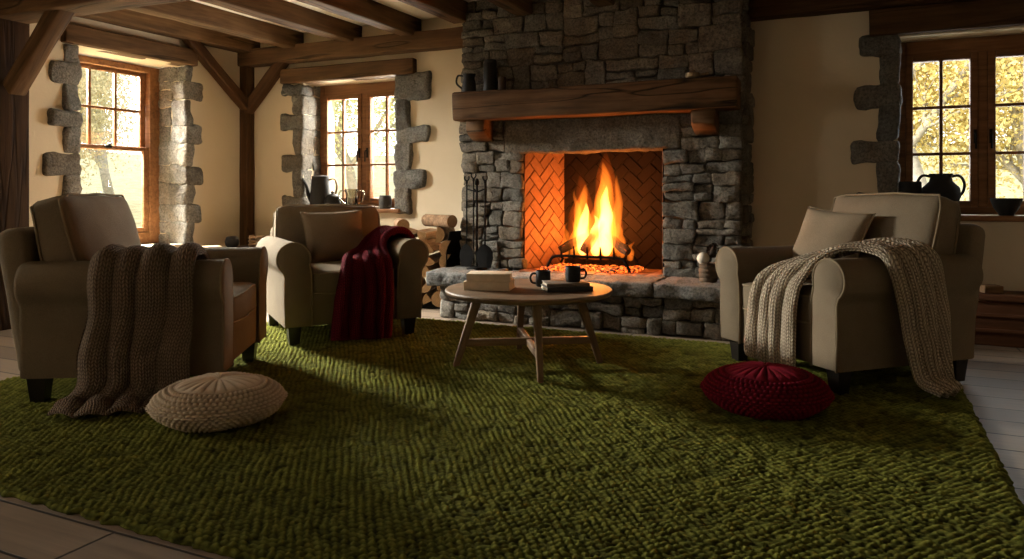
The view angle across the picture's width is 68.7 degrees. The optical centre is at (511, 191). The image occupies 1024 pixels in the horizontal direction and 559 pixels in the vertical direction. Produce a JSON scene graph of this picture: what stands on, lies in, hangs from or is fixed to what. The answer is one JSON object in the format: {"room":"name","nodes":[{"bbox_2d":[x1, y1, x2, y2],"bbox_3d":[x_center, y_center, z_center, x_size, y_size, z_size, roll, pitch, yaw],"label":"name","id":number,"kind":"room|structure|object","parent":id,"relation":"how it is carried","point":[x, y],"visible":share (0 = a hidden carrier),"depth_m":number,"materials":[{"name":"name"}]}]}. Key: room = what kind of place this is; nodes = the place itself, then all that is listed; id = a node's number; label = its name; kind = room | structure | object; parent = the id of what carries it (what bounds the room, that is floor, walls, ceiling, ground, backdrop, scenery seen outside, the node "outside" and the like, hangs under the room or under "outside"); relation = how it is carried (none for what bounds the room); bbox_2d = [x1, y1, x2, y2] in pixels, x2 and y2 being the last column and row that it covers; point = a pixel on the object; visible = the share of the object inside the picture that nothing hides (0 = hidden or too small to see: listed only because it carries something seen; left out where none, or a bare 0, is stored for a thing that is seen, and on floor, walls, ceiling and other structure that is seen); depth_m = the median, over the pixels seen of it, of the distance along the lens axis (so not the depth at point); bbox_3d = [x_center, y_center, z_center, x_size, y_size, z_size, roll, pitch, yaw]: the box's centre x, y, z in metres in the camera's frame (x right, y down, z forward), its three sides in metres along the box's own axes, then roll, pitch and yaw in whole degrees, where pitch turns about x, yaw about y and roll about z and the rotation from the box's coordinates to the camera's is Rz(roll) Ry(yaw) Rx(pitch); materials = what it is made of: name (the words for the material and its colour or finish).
{"room":"living room","nodes":[
{"label":"living room","id":0,"kind":"room"},
{"bbox_2d":[29,17,239,247],"bbox_3d":[-4.876,-0.310,4.101,0.500,2.620,8.730,0,0,25],"label":"wall","id":1,"kind":"structure","parent":0,"point":[218,154],"depth_m":7.40,"materials":[{"name":"beige paint"}]},
{"bbox_2d":[42,44,82,195],"bbox_3d":[-3.829,-0.331,6.181,0.473,1.784,0.339,0,0,25],"label":"stone surround","id":2,"kind":"object","parent":1,"relation":"attached to","point":[68,72],"visible":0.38,"depth_m":6.12,"materials":[{"name":"stone"}]},
{"bbox_2d":[0,0,187,23],"bbox_3d":[-0.057,-1.400,3.797,8.503,0.308,0.268,0,0,25],"label":"beam","id":3,"kind":"structure","parent":1,"relation":"attached to","point":[23,11],"depth_m":5.13,"materials":[{"name":"brown wood"}]},
{"bbox_2d":[78,55,159,243],"bbox_3d":[-3.743,-0.355,6.878,0.135,1.710,1.120,0,0,25],"label":"window","id":4,"kind":"structure","parent":1,"relation":"in","point":[148,112],"depth_m":7.25,"materials":[{"name":"brown wood"}]},
{"bbox_2d":[60,23,197,66],"bbox_3d":[-3.409,-1.300,6.712,0.184,0.164,1.344,0,0,25],"label":"lintel","id":5,"kind":"object","parent":1,"relation":"attached to","point":[123,45],"visible":0.77,"depth_m":6.59,"materials":[{"name":"brown wood"}]},
{"bbox_2d":[158,65,202,243],"bbox_3d":[-3.274,-0.330,7.378,0.481,1.797,0.260,0,0,25],"label":"stone surround","id":6,"kind":"object","parent":1,"relation":"attached to","point":[177,148],"visible":0.95,"depth_m":7.26,"materials":[{"name":"stone"}]},
{"bbox_2d":[191,0,476,32],"bbox_3d":[-0.780,-1.695,2.474,9.300,0.150,9.230,0,0,25],"label":"ceiling","id":7,"kind":"structure","parent":0,"point":[395,4],"depth_m":6.68,"materials":[{"name":"paint"}]},
{"bbox_2d":[76,9,259,52],"bbox_3d":[-4.495,-1.545,4.090,0.188,0.197,8.431,0,0,25],"label":"beam","id":8,"kind":"structure","parent":7,"relation":"attached to","point":[125,18],"depth_m":6.89,"materials":[{"name":"brown wood"}]},
{"bbox_2d":[127,0,303,47],"bbox_3d":[-3.960,-1.545,3.842,0.160,0.198,8.434,0,0,25],"label":"beam","id":9,"kind":"structure","parent":7,"relation":"attached to","point":[189,12],"depth_m":6.70,"materials":[{"name":"brown wood"}]},
{"bbox_2d":[198,0,361,41],"bbox_3d":[-3.307,-1.544,3.539,0.158,0.199,8.435,0,0,25],"label":"beam","id":10,"kind":"structure","parent":7,"relation":"attached to","point":[282,12],"depth_m":6.48,"materials":[{"name":"brown wood"}]},
{"bbox_2d":[296,0,420,35],"bbox_3d":[-2.691,-1.545,3.252,0.158,0.198,8.434,0,0,25],"label":"beam","id":11,"kind":"structure","parent":7,"relation":"attached to","point":[370,12],"depth_m":6.37,"materials":[{"name":"brown wood"}]},
{"bbox_2d":[398,0,467,23],"bbox_3d":[-2.133,-1.545,2.788,0.158,0.198,8.062,0,0,25],"label":"beam","id":12,"kind":"structure","parent":7,"relation":"attached to","point":[453,11],"depth_m":6.09,"materials":[{"name":"brown wood"}]},
{"bbox_2d":[487,0,533,15],"bbox_3d":[-1.580,-1.545,2.532,0.157,0.198,8.064,0,0,25],"label":"beam","id":13,"kind":"structure","parent":7,"relation":"attached to","point":[516,7],"depth_m":5.92,"materials":[{"name":"brown wood"}]},
{"bbox_2d":[589,0,614,6],"bbox_3d":[-0.945,-1.544,2.236,0.158,0.198,8.064,0,0,25],"label":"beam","id":14,"kind":"structure","parent":7,"relation":"attached to","point":[599,3],"depth_m":5.76,"materials":[{"name":"brown wood"}]},
{"bbox_2d":[0,307,1023,558],"bbox_3d":[-0.780,1.060,2.474,9.300,0.120,9.230,0,0,25],"label":"floor","id":15,"kind":"structure","parent":0,"point":[993,383],"depth_m":2.52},
{"bbox_2d":[0,18,29,330],"bbox_3d":[-3.774,-0.136,5.503,0.265,2.274,0.306,0,0,25],"label":"post","id":16,"kind":"object","parent":15,"relation":"on","point":[14,109],"visible":0.53,"depth_m":5.47,"materials":[{"name":"wood"}]},
{"bbox_2d":[2,10,74,95],"bbox_3d":[-3.339,-1.041,5.300,0.680,0.680,0.126,0,0,25],"label":"brace","id":17,"kind":"object","parent":16,"relation":"attached to","point":[51,25],"visible":0.81,"depth_m":5.27,"materials":[{"name":"brown wood"}]},
{"bbox_2d":[239,66,254,244],"bbox_3d":[-2.795,-0.220,7.892,0.127,2.440,0.127,0,0,25],"label":"post","id":18,"kind":"object","parent":15,"relation":"on","point":[247,158],"visible":0.49,"depth_m":7.84,"materials":[{"name":"brown wood"}]},
{"bbox_2d":[182,40,247,109],"bbox_3d":[-2.946,-1.186,7.521,0.115,0.694,0.850,0,0,25],"label":"brace","id":19,"kind":"object","parent":18,"relation":"attached to","point":[205,58],"visible":0.71,"depth_m":7.48,"materials":[{"name":"brown wood"}]},
{"bbox_2d":[244,62,288,113],"bbox_3d":[-2.553,-1.110,7.769,0.609,0.610,0.105,0,0,25],"label":"brace","id":20,"kind":"object","parent":18,"relation":"attached to","point":[272,75],"visible":0.8,"depth_m":7.73,"materials":[{"name":"brown wood"}]},
{"bbox_2d":[422,231,462,308],"bbox_3d":[-0.889,0.667,6.676,0.914,0.662,0.360,0,0,21],"label":"log holder","id":21,"kind":"object","parent":15,"relation":"on","point":[454,247],"visible":0.15,"depth_m":6.48,"materials":[{"name":"black metal"}]},
{"bbox_2d":[423,287,437,303],"bbox_3d":[-0.701,0.913,6.610,0.083,0.099,0.440,0,0,6],"label":"log","id":22,"kind":"object","parent":21,"relation":"in","point":[427,297],"visible":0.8,"depth_m":6.40,"materials":[{"name":"brown wood"}]},
{"bbox_2d":[422,283,436,292],"bbox_3d":[-0.707,0.799,6.606,0.110,0.119,0.462,0,0,8],"label":"log","id":23,"kind":"object","parent":22,"relation":"on","point":[425,288],"visible":0.41,"depth_m":6.38,"materials":[{"name":"brown wood"}]},
{"bbox_2d":[422,262,440,277],"bbox_3d":[-0.697,0.683,6.616,0.095,0.113,0.418,0,0,8],"label":"log","id":24,"kind":"object","parent":23,"relation":"on","point":[435,266],"visible":0.5,"depth_m":6.44,"materials":[{"name":"brown wood"}]},
{"bbox_2d":[425,252,441,265],"bbox_3d":[-0.680,0.589,6.617,0.122,0.086,0.467,0,0,8],"label":"log","id":25,"kind":"object","parent":24,"relation":"on","point":[433,259],"visible":0.71,"depth_m":6.44,"materials":[{"name":"brown wood"}]},
{"bbox_2d":[423,239,440,252],"bbox_3d":[-0.692,0.466,6.610,0.115,0.120,0.461,0,0,6],"label":"log","id":26,"kind":"object","parent":25,"relation":"on","point":[432,246],"visible":0.62,"depth_m":6.48,"materials":[{"name":"brown wood"}]},
{"bbox_2d":[417,228,436,240],"bbox_3d":[-0.738,0.381,6.651,0.086,0.103,0.473,0,0,9],"label":"log","id":27,"kind":"object","parent":26,"relation":"on","point":[430,233],"visible":0.86,"depth_m":6.51,"materials":[{"name":"brown wood"}]},
{"bbox_2d":[431,291,441,306],"bbox_3d":[-0.595,0.912,6.593,0.143,0.144,0.447,0,0,6],"label":"log","id":28,"kind":"object","parent":21,"relation":"in","point":[436,300],"visible":0.27,"depth_m":6.38,"materials":[{"name":"brown wood"}]},
{"bbox_3d":[-0.553,0.807,6.598,0.141,0.143,0.437,0,0,6],"label":"log","id":29,"kind":"object","parent":28,"relation":"on","visible":0},
{"bbox_3d":[-0.542,0.702,6.620,0.124,0.123,0.440,0,0,7],"label":"log","id":30,"kind":"object","parent":29,"relation":"on","visible":0},
{"bbox_2d":[439,254,450,266],"bbox_3d":[-0.552,0.590,6.593,0.099,0.135,0.454,0,0,6],"label":"log","id":31,"kind":"object","parent":30,"relation":"on","point":[442,261],"visible":0.39,"depth_m":6.37,"materials":[{"name":"brown wood"}]},
{"bbox_2d":[439,240,450,255],"bbox_3d":[-0.544,0.479,6.583,0.094,0.142,0.468,0,0,7],"label":"log","id":32,"kind":"object","parent":31,"relation":"on","point":[443,246],"visible":0.5,"depth_m":6.35,"materials":[{"name":"brown wood"}]},
{"bbox_2d":[436,226,454,242],"bbox_3d":[-0.584,0.364,6.608,0.081,0.144,0.434,0,0,8],"label":"log","id":33,"kind":"object","parent":32,"relation":"on","point":[442,234],"visible":0.59,"depth_m":6.40,"materials":[{"name":"brown wood"}]},
{"bbox_2d":[421,214,456,227],"bbox_3d":[-0.635,0.252,6.537,0.118,0.112,0.384,0,0,-41],"label":"log","id":34,"kind":"object","parent":33,"relation":"on","point":[431,220],"visible":0.99,"depth_m":6.46,"materials":[{"name":"brown wood"}]},
{"bbox_3d":[-1.083,0.911,6.685,0.078,0.136,0.404,0,0,8],"label":"log","id":35,"kind":"object","parent":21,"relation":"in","visible":0},
{"bbox_3d":[-1.095,0.818,6.674,0.100,0.096,0.473,0,0,8],"label":"log","id":36,"kind":"object","parent":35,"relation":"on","visible":0},
{"bbox_3d":[-1.100,0.701,6.695,0.075,0.129,0.429,0,0,8],"label":"log","id":37,"kind":"object","parent":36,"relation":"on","visible":0},
{"bbox_3d":[-1.104,0.579,6.703,0.142,0.145,0.455,0,0,5],"label":"log","id":38,"kind":"object","parent":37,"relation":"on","visible":0},
{"bbox_3d":[-1.110,0.478,6.704,0.075,0.149,0.457,0,0,10],"label":"log","id":39,"kind":"object","parent":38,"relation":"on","visible":0},
{"bbox_3d":[-1.063,0.373,6.669,0.138,0.132,0.445,0,0,9],"label":"log","id":40,"kind":"object","parent":39,"relation":"on","visible":0},
{"bbox_2d":[394,218,409,228],"bbox_3d":[-0.989,0.294,6.701,0.113,0.119,0.384,0,0,-13],"label":"log","id":41,"kind":"object","parent":40,"relation":"on","point":[402,222],"visible":0.62,"depth_m":6.52,"materials":[{"name":"brown wood"}]},
{"bbox_2d":[0,317,1023,558],"bbox_3d":[-0.257,0.981,3.722,4.559,0.037,3.498,0,0,25],"label":"area rug","id":42,"kind":"object","parent":15,"relation":"on","point":[384,448],"visible":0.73,"depth_m":2.69,"materials":[{"name":"carpet"}]},
{"bbox_2d":[0,193,267,402],"bbox_3d":[-1.919,0.493,3.936,1.040,0.977,1.020,0,0,-6],"label":"armchair","id":43,"kind":"object","parent":42,"relation":"on","point":[45,265],"visible":0.64,"depth_m":3.52,"materials":[{"name":"fabric"}]},
{"bbox_2d":[33,195,140,260],"bbox_3d":[-2.183,0.266,3.906,0.309,0.499,0.774,0,0,-6],"label":"cushion","id":44,"kind":"object","parent":43,"relation":"on","point":[66,227],"depth_m":3.61,"materials":[{"name":"fabric"}]},
{"bbox_2d":[47,242,209,417],"bbox_3d":[-1.748,0.605,3.490,0.561,0.734,0.578,0,0,-6],"label":"knit throw","id":45,"kind":"object","parent":43,"relation":"on","point":[135,342],"visible":0.9,"depth_m":3.38,"materials":[{"name":"fabric"}]},
{"bbox_2d":[233,282,256,320],"bbox_3d":[-1.763,0.588,3.953,0.719,0.207,0.582,0,0,-6],"label":"seat cushion","id":46,"kind":"object","parent":43,"relation":"on","point":[244,293],"depth_m":3.98,"materials":[{"name":"fabric"}]},
{"bbox_2d":[145,371,287,432],"bbox_3d":[-1.260,0.886,3.220,0.565,0.189,0.570,0,0,37],"label":"knitted pouf","id":47,"kind":"object","parent":42,"relation":"on","point":[208,402],"visible":1,"depth_m":3.05,"materials":[{"name":"beige fabric"}]},
{"bbox_2d":[256,204,428,344],"bbox_3d":[-1.254,0.536,5.369,1.020,0.893,1.028,0,0,-27],"label":"armchair","id":48,"kind":"object","parent":42,"relation":"on","point":[301,293],"visible":0.7,"depth_m":5.06,"materials":[{"name":"fabric"}]},
{"bbox_2d":[274,206,378,245],"bbox_3d":[-1.379,0.351,5.611,0.774,0.500,0.309,0,0,-27],"label":"cushion","id":49,"kind":"object","parent":48,"relation":"on","point":[288,224],"depth_m":5.45,"materials":[{"name":"fabric"}]},
{"bbox_2d":[300,209,363,262],"bbox_3d":[-1.284,0.327,5.428,0.454,0.406,0.218,0,0,-33],"label":"throw cushion","id":50,"kind":"object","parent":48,"relation":"on","point":[328,235],"visible":0.7,"depth_m":5.36,"materials":[{"name":"beige fabric"}]},
{"bbox_2d":[310,260,394,292],"bbox_3d":[-1.185,0.588,5.236,0.582,0.207,0.719,0,0,-27],"label":"seat cushion","id":51,"kind":"object","parent":48,"relation":"on","point":[324,276],"depth_m":4.85,"materials":[{"name":"fabric"}]},
{"bbox_2d":[330,225,415,340],"bbox_3d":[-0.950,0.605,5.215,0.446,0.724,0.947,0,0,15],"label":"knit throw","id":52,"kind":"object","parent":48,"relation":"on","point":[363,307],"visible":1,"depth_m":4.89,"materials":[{"name":"fabric"}]},
{"bbox_2d":[445,279,612,382],"bbox_3d":[0.095,0.765,4.256,0.948,0.440,0.948,0,0,-7],"label":"coffee table","id":53,"kind":"object","parent":42,"relation":"on","point":[525,293],"visible":0.87,"depth_m":4.17,"materials":[{"name":"brown wood"}]},
{"bbox_2d":[463,279,514,290],"bbox_3d":[-0.126,0.521,4.226,0.260,0.048,0.180,0,0,11],"label":"book","id":54,"kind":"object","parent":53,"relation":"on","point":[467,285],"visible":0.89,"depth_m":4.14,"materials":[{"name":"paper"}]},
{"bbox_2d":[466,271,512,281],"bbox_3d":[-0.124,0.475,4.231,0.245,0.042,0.170,0,0,5],"label":"book","id":55,"kind":"object","parent":54,"relation":"on","point":[475,276],"visible":1,"depth_m":4.15,"materials":[{"name":"paper"}]},
{"bbox_2d":[529,270,550,286],"bbox_3d":[0.169,0.499,4.320,0.112,0.092,0.086,0,0,-30],"label":"mug","id":56,"kind":"object","parent":53,"relation":"on","point":[541,275],"visible":0.68,"depth_m":4.29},
{"bbox_2d":[540,284,592,292],"bbox_3d":[0.303,0.532,4.165,0.260,0.026,0.165,0,0,-11],"label":"book","id":57,"kind":"object","parent":53,"relation":"on","point":[543,287],"visible":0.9,"depth_m":4.09,"materials":[{"name":"paper"}]},
{"bbox_2d":[542,280,589,286],"bbox_3d":[0.298,0.509,4.178,0.240,0.018,0.160,0,0,-8],"label":"book","id":58,"kind":"object","parent":57,"relation":"on","point":[548,283],"visible":1,"depth_m":4.11,"materials":[{"name":"paper"}]},
{"bbox_2d":[565,266,586,281],"bbox_3d":[0.352,0.458,4.193,0.112,0.085,0.086,0,0,-30],"label":"mug","id":59,"kind":"object","parent":58,"relation":"on","point":[572,273],"visible":1,"depth_m":4.15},
{"bbox_2d":[700,361,835,420],"bbox_3d":[1.141,0.879,3.373,0.579,0.203,0.577,0,0,25],"label":"knitted pouf","id":60,"kind":"object","parent":42,"relation":"on","point":[756,389],"visible":1,"depth_m":3.20,"materials":[{"name":"red fabric"}]},
{"bbox_2d":[715,192,984,394],"bbox_3d":[1.869,0.491,4.162,1.035,0.982,1.020,0,0,-20],"label":"armchair","id":61,"kind":"object","parent":42,"relation":"on","point":[848,319],"visible":0.66,"depth_m":3.82,"materials":[{"name":"fabric"}]},
{"bbox_2d":[743,279,812,321],"bbox_3d":[1.722,0.591,4.107,0.707,0.207,0.583,0,0,-20],"label":"seat cushion","id":62,"kind":"object","parent":61,"relation":"on","point":[804,307],"depth_m":3.81,"materials":[{"name":"fabric"}]},
{"bbox_2d":[792,206,875,278],"bbox_3d":[1.810,0.307,4.300,0.227,0.446,0.486,0,0,-25],"label":"throw cushion","id":63,"kind":"object","parent":61,"relation":"on","point":[821,229],"visible":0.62,"depth_m":4.25,"materials":[{"name":"beige fabric"}]},
{"bbox_2d":[744,237,962,397],"bbox_3d":[1.689,0.596,3.796,1.028,0.731,0.344,0,0,28],"label":"knit throw","id":64,"kind":"object","parent":61,"relation":"on","point":[915,269],"visible":0.98,"depth_m":3.64,"materials":[{"name":"fabric"}]},
{"bbox_2d":[833,194,958,257],"bbox_3d":[2.121,0.267,4.256,0.310,0.508,0.774,0,0,-20],"label":"cushion","id":65,"kind":"object","parent":61,"relation":"on","point":[932,220],"depth_m":4.00,"materials":[{"name":"fabric"}]},
{"bbox_2d":[426,0,754,340],"bbox_3d":[0.693,-0.307,5.981,2.514,2.671,1.228,0,0,25],"label":"fireplace","id":66,"kind":"object","parent":15,"relation":"on","point":[598,115],"depth_m":5.82,"materials":[{"name":"stone"}]},
{"bbox_2d":[455,73,475,91],"bbox_3d":[-0.378,-0.900,6.245,0.162,0.165,0.120,0,0,-24],"label":"mug","id":67,"kind":"object","parent":66,"relation":"on","point":[469,84],"visible":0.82,"depth_m":6.21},
{"bbox_2d":[467,178,486,269],"bbox_3d":[-0.290,0.263,6.199,0.174,0.755,0.170,0,0,25],"label":"stand","id":68,"kind":"object","parent":66,"relation":"on","point":[476,267],"visible":0.94,"depth_m":6.19,"materials":[{"name":"black metal"}]},
{"bbox_2d":[460,176,472,266],"bbox_3d":[-0.376,0.244,6.216,0.124,0.751,0.022,0,0,25],"label":"shovel","id":69,"kind":"object","parent":68,"relation":"hanging from","point":[466,252],"visible":1,"depth_m":6.21,"materials":[{"name":"black metal"}]},
{"bbox_2d":[477,176,492,267],"bbox_3d":[-0.222,0.244,6.144,0.150,0.751,0.022,0,0,25],"label":"shovel","id":70,"kind":"object","parent":68,"relation":"hanging from","point":[484,253],"visible":1,"depth_m":6.14,"materials":[{"name":"black metal"}]},
{"bbox_2d":[483,59,495,90],"bbox_3d":[-0.182,-0.956,6.182,0.108,0.276,0.108,0,0,25],"label":"canister","id":71,"kind":"object","parent":66,"relation":"on","point":[489,66],"visible":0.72,"depth_m":6.14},
{"bbox_2d":[558,228,591,252],"bbox_3d":[0.531,0.401,6.139,0.310,0.210,0.079,0,0,5],"label":"log","id":72,"kind":"object","parent":66,"relation":"on","point":[578,240],"visible":0.8,"depth_m":6.11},
{"bbox_2d":[540,263,643,273],"bbox_3d":[0.657,0.616,6.073,0.790,0.047,0.425,0,0,25],"label":"embers","id":73,"kind":"object","parent":66,"relation":"on","point":[612,269],"visible":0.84,"depth_m":6.00,"materials":[{"name":"orange"}]},
{"bbox_2d":[580,218,606,253],"bbox_3d":[0.659,0.359,6.072,0.228,0.292,0.093,0,0,-13],"label":"log","id":74,"kind":"object","parent":66,"relation":"on","point":[599,226],"visible":0.96,"depth_m":6.04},
{"bbox_2d":[452,76,740,121],"bbox_3d":[0.585,-0.704,5.806,2.284,0.242,0.249,0,0,25],"label":"mantel shelf","id":75,"kind":"object","parent":66,"relation":"attached to","point":[718,95],"depth_m":5.66,"materials":[{"name":"brown wood"}]},
{"bbox_2d":[569,243,628,252],"bbox_3d":[0.707,0.459,6.161,0.500,0.087,0.090,-1,-1,24],"label":"log","id":76,"kind":"object","parent":66,"relation":"on","point":[605,247],"visible":0.47,"depth_m":6.12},
{"bbox_2d":[602,230,630,255],"bbox_3d":[0.838,0.405,6.013,0.078,0.201,0.270,0,0,-44],"label":"log","id":77,"kind":"object","parent":66,"relation":"on","point":[612,239],"visible":1,"depth_m":5.98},
{"bbox_2d":[685,70,708,77],"bbox_3d":[1.340,-0.851,5.428,0.168,0.066,0.110,0,0,10],"label":"oil lamp","id":78,"kind":"object","parent":66,"relation":"on","point":[692,74],"visible":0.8,"depth_m":5.40,"materials":[{"name":"metal"}]},
{"bbox_2d":[699,262,717,282],"bbox_3d":[1.391,0.570,5.308,0.135,0.137,0.135,0,0,25],"label":"basket","id":79,"kind":"object","parent":66,"relation":"on","point":[707,271],"visible":0.83,"depth_m":5.25,"materials":[{"name":"wicker"}]},
{"bbox_2d":[706,243,718,257],"bbox_3d":[1.423,0.411,5.293,0.104,0.111,0.105,0,0,-19],"label":"pine cone","id":80,"kind":"object","parent":79,"relation":"on","point":[713,247],"visible":0.96,"depth_m":5.28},
{"bbox_2d":[975,290,1023,347],"bbox_3d":[3.510,0.832,4.826,1.282,0.337,0.311,0,0,25],"label":"chest","id":81,"kind":"object","parent":15,"relation":"on","point":[999,321],"visible":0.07,"depth_m":4.84,"materials":[{"name":"brown wood"}]},
{"bbox_2d":[979,284,1003,293],"bbox_3d":[3.160,0.639,4.949,0.120,0.050,0.100,0,0,5],"label":"wooden box","id":82,"kind":"object","parent":81,"relation":"on","point":[984,288],"visible":0.75,"depth_m":4.90,"materials":[{"name":"brown wood"}]},
{"bbox_3d":[-2.750,0.775,7.254,0.481,0.450,0.960,0,0,25],"label":"bench","id":83,"kind":"object","parent":15,"relation":"on","visible":0},
{"bbox_2d":[225,236,238,246],"bbox_3d":[-2.743,0.491,7.339,0.136,0.115,0.136,0,0,25],"label":"jar","id":84,"kind":"object","parent":83,"relation":"on","point":[230,241],"visible":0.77,"depth_m":7.29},
{"bbox_2d":[248,235,270,246],"bbox_3d":[-2.505,0.486,7.471,0.222,0.125,0.110,0,0,5],"label":"wooden rack","id":85,"kind":"object","parent":83,"relation":"on","point":[252,240],"visible":0.44,"depth_m":7.43,"materials":[{"name":"brown wood"}]},
{"bbox_2d":[254,11,1023,290],"bbox_3d":[1.059,-0.310,6.433,9.300,2.620,0.500,0,0,25],"label":"wall","id":86,"kind":"structure","parent":0,"point":[806,74],"depth_m":5.69,"materials":[{"name":"beige paint"}]},
{"bbox_2d":[280,84,320,205],"bbox_3d":[-2.196,-0.446,7.825,0.345,1.345,0.389,0,0,20],"label":"stone surround","id":87,"kind":"object","parent":86,"relation":"attached to","point":[305,128],"visible":0.78,"depth_m":7.67,"materials":[{"name":"stone"}]},
{"bbox_2d":[280,58,416,83],"bbox_3d":[-1.619,-1.185,7.423,1.608,0.155,0.185,0,0,25],"label":"lintel","id":88,"kind":"object","parent":86,"relation":"attached to","point":[380,69],"visible":0.8,"depth_m":7.31,"materials":[{"name":"brown wood"}]},
{"bbox_2d":[237,26,464,67],"bbox_3d":[-1.539,-1.401,7.298,2.906,0.178,0.166,0,0,25],"label":"beam","id":89,"kind":"structure","parent":86,"relation":"attached to","point":[448,38],"depth_m":7.20,"materials":[{"name":"brown wood"}]},
{"bbox_2d":[320,81,396,207],"bbox_3d":[-1.499,-0.475,7.643,1.140,1.270,0.151,0,0,25],"label":"window","id":90,"kind":"structure","parent":86,"relation":"in","point":[365,93],"depth_m":7.64,"materials":[{"name":"brown wood"}]},
{"bbox_2d":[377,209,400,212],"bbox_3d":[-1.535,0.180,7.472,1.182,0.042,0.341,0,0,25],"label":"window sill","id":91,"kind":"structure","parent":86,"relation":"attached to","point":[378,210],"depth_m":7.12,"materials":[{"name":"brown wood"}]},
{"bbox_2d":[302,175,337,204],"bbox_3d":[-1.955,-0.005,7.615,0.336,0.330,0.214,0,0,-25],"label":"coffee pot","id":92,"kind":"object","parent":91,"relation":"on","point":[320,184],"visible":0.74,"depth_m":7.54,"materials":[{"name":"grey metal"}]},
{"bbox_2d":[324,191,340,203],"bbox_3d":[-1.800,0.074,7.518,0.166,0.172,0.166,0,0,25],"label":"teapot","id":93,"kind":"object","parent":91,"relation":"on","point":[332,198],"visible":0.71,"depth_m":7.46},
{"bbox_2d":[379,195,391,208],"bbox_3d":[-1.218,0.096,7.204,0.128,0.128,0.128,0,0,25],"label":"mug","id":94,"kind":"object","parent":91,"relation":"on","point":[385,201],"visible":1,"depth_m":7.15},
{"bbox_2d":[393,71,431,214],"bbox_3d":[-0.878,-0.464,7.214,0.428,1.358,0.396,0,0,25],"label":"stone surround","id":95,"kind":"object","parent":86,"relation":"attached to","point":[416,86],"visible":0.69,"depth_m":7.07,"materials":[{"name":"stone"}]},
{"bbox_2d":[747,0,971,21],"bbox_3d":[3.313,-1.400,5.044,3.442,0.178,0.168,0,0,25],"label":"beam","id":96,"kind":"structure","parent":86,"relation":"attached to","point":[759,10],"depth_m":5.49,"materials":[{"name":"brown wood"}]},
{"bbox_2d":[850,35,902,193],"bbox_3d":[2.684,-0.469,5.532,0.354,1.356,0.344,0,0,22],"label":"stone surround","id":97,"kind":"object","parent":86,"relation":"attached to","point":[886,96],"visible":0.81,"depth_m":5.37,"materials":[{"name":"stone"}]},
{"bbox_2d":[869,0,1023,36],"bbox_3d":[3.370,-1.216,5.105,1.694,0.196,0.186,0,0,25],"label":"lintel","id":98,"kind":"object","parent":86,"relation":"attached to","point":[974,14],"visible":0.82,"depth_m":5.18,"materials":[{"name":"brown wood"}]},
{"bbox_2d":[898,34,1023,214],"bbox_3d":[3.367,-0.475,5.360,1.100,1.270,0.151,0,0,25],"label":"window","id":99,"kind":"structure","parent":86,"relation":"in","point":[982,53],"depth_m":5.36,"materials":[{"name":"brown wood"}]},
{"bbox_2d":[961,214,1023,221],"bbox_3d":[3.338,0.180,5.203,1.222,0.042,0.312,0,0,25],"label":"window sill","id":100,"kind":"structure","parent":86,"relation":"attached to","point":[964,217],"depth_m":5.08,"materials":[{"name":"brown wood"}]},
{"bbox_2d":[898,181,921,193],"bbox_3d":[2.848,0.043,5.359,0.148,0.235,0.148,0,0,25],"label":"cup","id":101,"kind":"object","parent":100,"relation":"on","point":[915,187],"visible":0.31,"depth_m":5.30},
{"bbox_2d":[917,173,965,200],"bbox_3d":[3.042,0.015,5.313,0.261,0.290,0.250,0,0,-43],"label":"jar","id":102,"kind":"object","parent":100,"relation":"on","point":[942,184],"visible":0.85,"depth_m":5.24,"materials":[{"name":"ceramic"}]},
{"bbox_2d":[990,198,1022,215],"bbox_3d":[3.370,0.101,5.105,0.190,0.118,0.190,0,0,25],"label":"bowl","id":103,"kind":"object","parent":100,"relation":"on","point":[1002,206],"visible":1,"depth_m":5.05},
{"label":"outside","id":104,"kind":"structure","parent":0,"visible":0},
{"bbox_2d":[80,143,1022,227],"bbox_3d":[-2.749,-1.022,17.817,100.000,5.244,90.000,0,0,25],"label":"ground","id":105,"kind":"structure","parent":104,"point":[132,194],"depth_m":33.18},
{"bbox_2d":[78,79,118,183],"bbox_3d":[-10.095,-1.481,14.205,4.292,4.783,3.682,0,0,-9],"label":"tree","id":106,"kind":"object","parent":105,"relation":"on","point":[98,101],"visible":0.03,"depth_m":15.37,"materials":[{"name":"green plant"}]},
{"bbox_2d":[78,68,137,192],"bbox_3d":[-10.474,-1.337,16.757,4.466,5.688,5.470,0,0,36],"label":"tree","id":107,"kind":"object","parent":105,"relation":"on","point":[101,121],"visible":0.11,"depth_m":16.98,"materials":[{"name":"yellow plant"}]},
{"bbox_2d":[80,69,140,193],"bbox_3d":[-12.316,-3.584,21.571,5.275,7.623,7.115,0,0,-14],"label":"tree","id":108,"kind":"object","parent":105,"relation":"on","point":[104,174],"visible":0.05,"depth_m":21.95,"materials":[{"name":"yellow plant"}]},
{"bbox_2d":[334,97,396,197],"bbox_3d":[-3.688,-2.453,15.998,6.541,6.754,6.109,0,0,-7],"label":"tree","id":109,"kind":"object","parent":105,"relation":"on","point":[351,178],"visible":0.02,"depth_m":16.39,"materials":[{"name":"yellow plant"}]},
{"bbox_2d":[913,62,1020,197],"bbox_3d":[6.662,-2.135,14.319,6.492,6.237,6.151,0,0,-7],"label":"tree","id":110,"kind":"object","parent":105,"relation":"on","point":[922,142],"visible":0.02,"depth_m":13.28,"materials":[{"name":"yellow plant"}]},
{"bbox_2d":[913,57,1022,186],"bbox_3d":[5.930,-2.442,11.884,6.958,6.950,6.230,0,0,30],"label":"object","id":111,"kind":"object","parent":105,"relation":"on","point":[928,120],"visible":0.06,"depth_m":10.85,"materials":[{"name":"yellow plant"}]},
{"bbox_2d":[914,57,1022,200],"bbox_3d":[8.257,-2.212,12.307,5.527,6.554,6.517,0,0,25],"label":"tree","id":112,"kind":"object","parent":105,"relation":"on","point":[1016,170],"visible":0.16,"depth_m":12.33,"materials":[{"name":"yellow plant"}]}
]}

